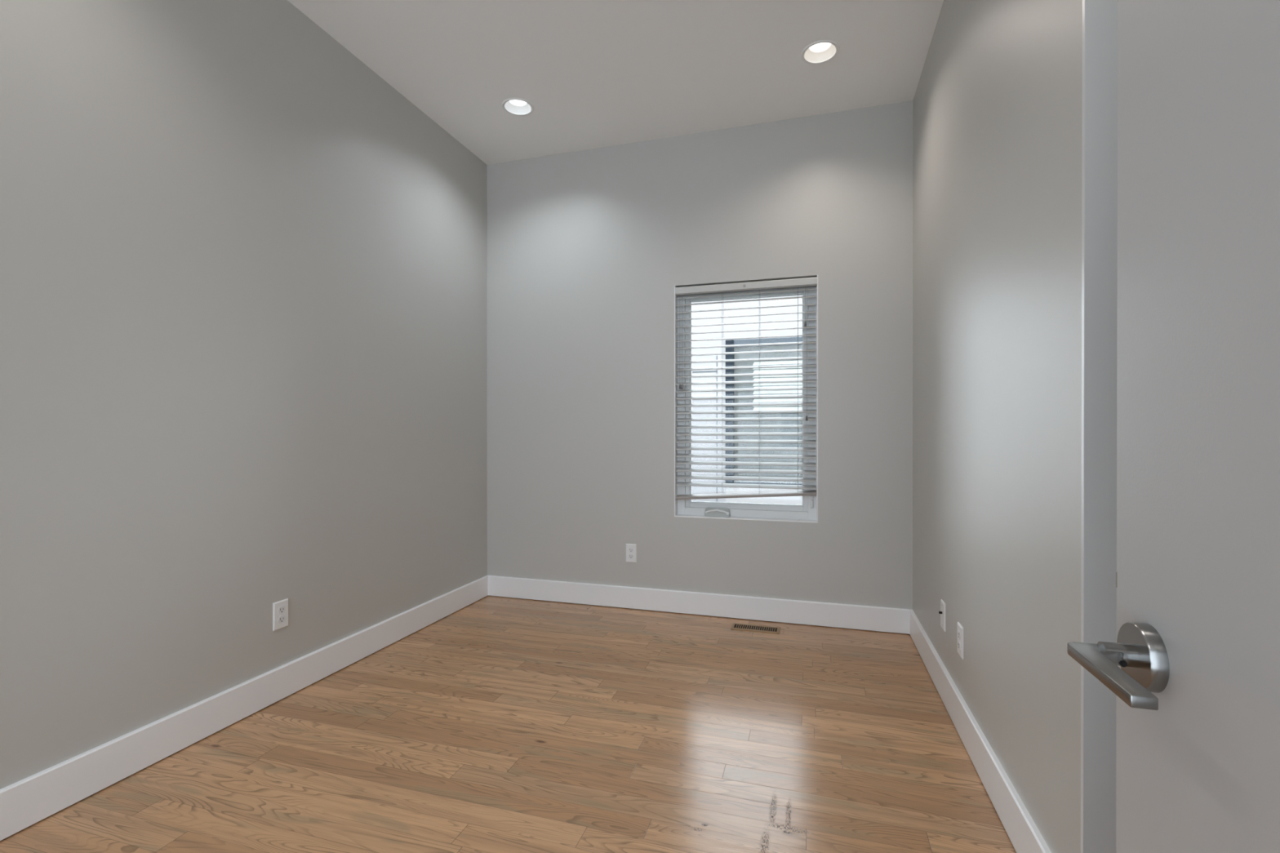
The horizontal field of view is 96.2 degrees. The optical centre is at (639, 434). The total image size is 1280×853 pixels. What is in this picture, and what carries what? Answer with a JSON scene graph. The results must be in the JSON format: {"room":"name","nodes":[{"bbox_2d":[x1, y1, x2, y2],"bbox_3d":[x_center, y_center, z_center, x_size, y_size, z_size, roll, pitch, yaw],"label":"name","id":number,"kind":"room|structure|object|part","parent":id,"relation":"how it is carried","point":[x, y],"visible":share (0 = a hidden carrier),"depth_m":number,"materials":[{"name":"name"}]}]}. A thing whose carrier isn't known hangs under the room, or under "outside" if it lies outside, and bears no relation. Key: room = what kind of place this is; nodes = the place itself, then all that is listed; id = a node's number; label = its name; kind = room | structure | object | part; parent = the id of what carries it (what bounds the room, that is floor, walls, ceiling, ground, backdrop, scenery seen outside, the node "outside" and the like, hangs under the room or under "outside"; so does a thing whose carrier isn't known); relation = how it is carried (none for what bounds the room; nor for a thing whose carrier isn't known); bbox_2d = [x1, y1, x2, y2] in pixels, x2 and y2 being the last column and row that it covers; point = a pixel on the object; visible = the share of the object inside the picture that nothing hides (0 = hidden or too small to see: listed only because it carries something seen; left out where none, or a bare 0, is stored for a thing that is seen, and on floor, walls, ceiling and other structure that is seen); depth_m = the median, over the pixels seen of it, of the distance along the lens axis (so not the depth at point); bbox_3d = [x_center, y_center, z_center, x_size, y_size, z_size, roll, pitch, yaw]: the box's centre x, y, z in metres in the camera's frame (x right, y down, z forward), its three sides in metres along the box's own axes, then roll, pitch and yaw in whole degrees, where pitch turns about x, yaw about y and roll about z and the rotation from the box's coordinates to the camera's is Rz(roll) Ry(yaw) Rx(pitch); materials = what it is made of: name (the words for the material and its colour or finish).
{"room":"empty room","nodes":[
{"label":"empty room","id":0,"kind":"room"},
{"bbox_2d":[0,0,487,789],"bbox_3d":[-1.848,-0.356,1.341,0.120,2.900,5.315,0,0,17],"label":"wall","id":1,"kind":"structure","parent":0,"point":[243,297],"depth_m":2.08,"materials":[{"name":"grey paint"}]},
{"bbox_2d":[0,575,488,840],"bbox_3d":[-1.783,1.024,1.325,0.016,0.130,5.315,0,0,17],"label":"baseboard","id":2,"kind":"structure","parent":1,"relation":"attached to","point":[32,799],"depth_m":2.02,"materials":[{"name":"white paint"}]},
{"bbox_2d":[272,598,288,631],"bbox_3d":[-1.477,0.743,2.364,0.008,0.114,0.070,0,0,17],"label":"wall outlet","id":3,"kind":"object","parent":1,"relation":"attached to","point":[280,609],"visible":1,"depth_m":2.36,"materials":[{"name":"white plastic"}]},
{"bbox_2d":[277,605,285,613],"bbox_3d":[-1.475,0.724,2.363,0.003,0.028,0.034,0,0,17],"label":"socket","id":4,"kind":"object","parent":3,"relation":"attached to","point":[281,609],"depth_m":2.36,"materials":[{"name":"white plastic"}]},
{"bbox_2d":[277,615,285,623],"bbox_3d":[-1.475,0.763,2.363,0.003,0.028,0.034,0,0,17],"label":"socket","id":5,"kind":"object","parent":3,"relation":"attached to","point":[281,619],"depth_m":2.36,"materials":[{"name":"white plastic"}]},
{"bbox_2d":[0,595,1016,852],"bbox_3d":[-0.387,1.145,0.971,3.135,0.100,5.435,0,0,17],"label":"floor","id":6,"kind":"structure","parent":0,"point":[498,724],"depth_m":1.94,"materials":[{"name":"brown wood"}]},
{"bbox_2d":[730,622,780,634],"bbox_3d":[0.647,1.086,3.213,0.264,0.005,0.101,0,0,17],"label":"floor vent","id":7,"kind":"object","parent":6,"relation":"in","point":[771,629],"visible":1,"depth_m":3.21,"materials":[{"name":"beige metal"}]},
{"bbox_2d":[287,0,943,164],"bbox_3d":[-0.398,-1.905,0.925,3.135,0.200,5.595,0,0,17],"label":"ceiling","id":8,"kind":"structure","parent":0,"point":[593,73],"depth_m":2.77,"materials":[{"name":"white paint"}]},
{"bbox_2d":[502,97,533,115],"bbox_3d":[-0.675,-1.829,3.179,0.176,0.045,0.176,0,0,17],"label":"recessed light","id":9,"kind":"object","parent":8,"relation":"in","point":[513,106],"visible":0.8,"depth_m":3.21,"materials":[{"name":"white"}]},
{"bbox_2d":[800,40,839,64],"bbox_3d":[0.854,-1.827,2.723,0.176,0.045,0.176,0,0,17],"label":"recessed light","id":10,"kind":"object","parent":8,"relation":"in","point":[813,53],"visible":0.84,"depth_m":2.75,"materials":[{"name":"white"}]},
{"bbox_2d":[486,100,913,609],"bbox_3d":[0.379,-0.362,3.533,3.135,2.900,0.160,0,0,17],"label":"wall","id":11,"kind":"structure","parent":0,"point":[588,251],"depth_m":3.49,"materials":[{"name":"grey paint"}]},
{"bbox_2d":[626,543,636,562],"bbox_3d":[-0.055,0.742,3.578,0.070,0.114,0.008,0,0,17],"label":"wall outlet","id":12,"kind":"object","parent":11,"relation":"attached to","point":[631,548],"visible":1,"depth_m":3.58,"materials":[{"name":"white plastic"}]},
{"bbox_2d":[628,547,633,552],"bbox_3d":[-0.056,0.722,3.575,0.034,0.028,0.003,0,0,17],"label":"socket","id":13,"kind":"object","parent":12,"relation":"attached to","point":[630,549],"depth_m":3.57,"materials":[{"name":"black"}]},
{"bbox_2d":[628,554,633,559],"bbox_3d":[-0.056,0.761,3.575,0.034,0.028,0.003,0,0,17],"label":"socket","id":14,"kind":"object","parent":12,"relation":"attached to","point":[630,556],"depth_m":3.57,"materials":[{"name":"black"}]},
{"bbox_2d":[488,575,909,634],"bbox_3d":[0.223,1.018,3.491,2.590,0.130,0.016,0,0,17],"label":"baseboard","id":15,"kind":"structure","parent":11,"relation":"attached to","point":[890,620],"depth_m":3.43,"materials":[{"name":"white paint"}]},
{"bbox_2d":[674,275,817,523],"bbox_3d":[0.631,-0.199,3.451,0.836,1.408,0.149,0,0,17],"label":"window","id":16,"kind":"structure","parent":11,"relation":"in","point":[807,512],"depth_m":3.46,"materials":[{"name":"white plastic"}]},
{"bbox_3d":[0.464,0.466,3.452,0.144,0.031,0.026,0,0,17],"label":"crank handle","id":17,"kind":"part","parent":16,"relation":"part of","materials":[{"name":"white plastic"}]},
{"bbox_2d":[675,276,817,499],"bbox_3d":[0.616,-0.245,3.400,0.825,1.292,0.063,0,0,17],"label":"blind","id":18,"kind":"object","parent":16,"relation":"attached to","point":[806,282],"visible":1,"depth_m":3.38,"materials":[{"name":"grey plastic"}]},
{"bbox_3d":[0.255,-0.574,3.481,0.001,0.544,0.002,0,0,17],"label":"pull cord","id":19,"kind":"part","parent":18,"relation":"part of","materials":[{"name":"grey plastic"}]},
{"bbox_3d":[0.495,-0.240,3.442,0.002,1.210,0.051,0,0,17],"label":"ladder cord","id":20,"kind":"part","parent":18,"relation":"part of","materials":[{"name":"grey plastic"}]},
{"bbox_3d":[0.617,0.362,3.407,0.820,0.016,0.050,-4,13,17],"label":"rail","id":21,"kind":"part","parent":18,"relation":"part of","materials":[{"name":"grey"}]},
{"bbox_3d":[0.912,-0.254,3.318,0.002,1.182,0.051,0,0,17],"label":"ladder cord","id":22,"kind":"part","parent":18,"relation":"part of","materials":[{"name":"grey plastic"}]},
{"bbox_3d":[0.942,-0.745,3.275,0.001,0.200,0.002,0,0,17],"label":"pull cord","id":23,"kind":"part","parent":18,"relation":"part of","materials":[{"name":"grey plastic"}]},
{"bbox_3d":[0.951,-0.476,3.273,0.001,0.738,0.002,0,0,17],"label":"pull cord","id":24,"kind":"part","parent":18,"relation":"part of","materials":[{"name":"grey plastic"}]},
{"bbox_2d":[752,360,802,410],"bbox_3d":[2.576,-0.741,8.677,1.725,0.755,0.006,0,0,17],"label":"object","id":25,"kind":"object","parent":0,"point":[778,362],"depth_m":8.81,"materials":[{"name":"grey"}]},
{"bbox_2d":[912,0,1082,852],"bbox_3d":[0.910,-0.354,0.518,0.392,2.900,5.315,0,0,17],"label":"wall","id":26,"kind":"structure","parent":0,"point":[997,100],"depth_m":1.64,"materials":[{"name":"grey paint"}]},
{"bbox_2d":[938,599,945,631],"bbox_3d":[1.254,0.753,2.389,0.018,0.114,0.070,0,0,17],"label":"cable plate","id":27,"kind":"object","parent":26,"relation":"attached to","point":[942,612],"visible":1,"depth_m":2.38,"materials":[{"name":"white plastic"}]},
{"bbox_2d":[957,622,963,659],"bbox_3d":[1.176,0.758,2.111,0.008,0.114,0.070,0,0,17],"label":"wall outlet","id":28,"kind":"object","parent":26,"relation":"attached to","point":[960,628],"visible":1,"depth_m":2.10,"materials":[{"name":"white plastic"}]},
{"bbox_2d":[909,608,1051,852],"bbox_3d":[1.183,1.021,2.150,0.016,0.130,2.037,0,0,17],"label":"baseboard","id":29,"kind":"structure","parent":26,"relation":"attached to","point":[1023,833],"depth_m":1.78,"materials":[{"name":"white paint"}]},
{"bbox_2d":[1080,0,1117,852],"bbox_3d":[1.028,-0.355,1.124,0.273,2.899,0.012,0,0,17],"label":"door edge","id":30,"kind":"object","parent":26,"relation":"attached to","point":[1100,17],"depth_m":1.15,"materials":[{"name":"white paint"}]},
{"label":"outside","id":31,"kind":"structure","parent":0,"visible":0},
{"bbox_3d":[2.798,1.722,9.383,24.000,0.100,12.425,0,0,17],"label":"ground","id":32,"kind":"structure","parent":31,"visible":0},
{"bbox_2d":[691,295,802,505],"bbox_3d":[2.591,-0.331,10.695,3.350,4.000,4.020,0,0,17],"label":"window pane","id":33,"kind":"structure","parent":32,"relation":"on","point":[695,490],"depth_m":8.93,"materials":[{"name":"grey"}]},
{"bbox_2d":[733,344,802,484],"bbox_3d":[2.396,-0.321,8.791,2.136,2.293,0.020,0,0,17],"label":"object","id":34,"kind":"object","parent":33,"relation":"hanging from","point":[788,354],"depth_m":8.93,"materials":[{"name":"grey"}]},
{"bbox_3d":[2.427,0.788,8.675,2.008,0.075,0.030,0,0,17],"label":"window rail","id":35,"kind":"part","parent":33,"relation":"part of","materials":[{"name":"grey plastic"}]},
{"bbox_3d":[2.427,-1.410,8.669,2.008,0.115,0.030,0,0,17],"label":"window rail","id":36,"kind":"part","parent":33,"relation":"part of","materials":[{"name":"grey"}]},
{"bbox_3d":[0.476,-0.352,-0.352,0.488,2.900,0.120,0,0,17],"label":"wall","id":37,"kind":"structure","parent":0,"visible":0},
{"bbox_2d":[1066,0,1279,852],"bbox_3d":[0.321,-0.025,0.172,0.092,2.220,0.778,0,0,17],"label":"door","id":38,"kind":"structure","parent":37,"relation":"in","point":[1192,668],"depth_m":0.42,"materials":[{"name":"grey paint"}]},
{"bbox_3d":[0.373,0.186,0.446,0.036,0.009,0.108,0,0,17],"label":"lever","id":39,"kind":"part","parent":38,"relation":"part of","materials":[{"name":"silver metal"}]}
]}

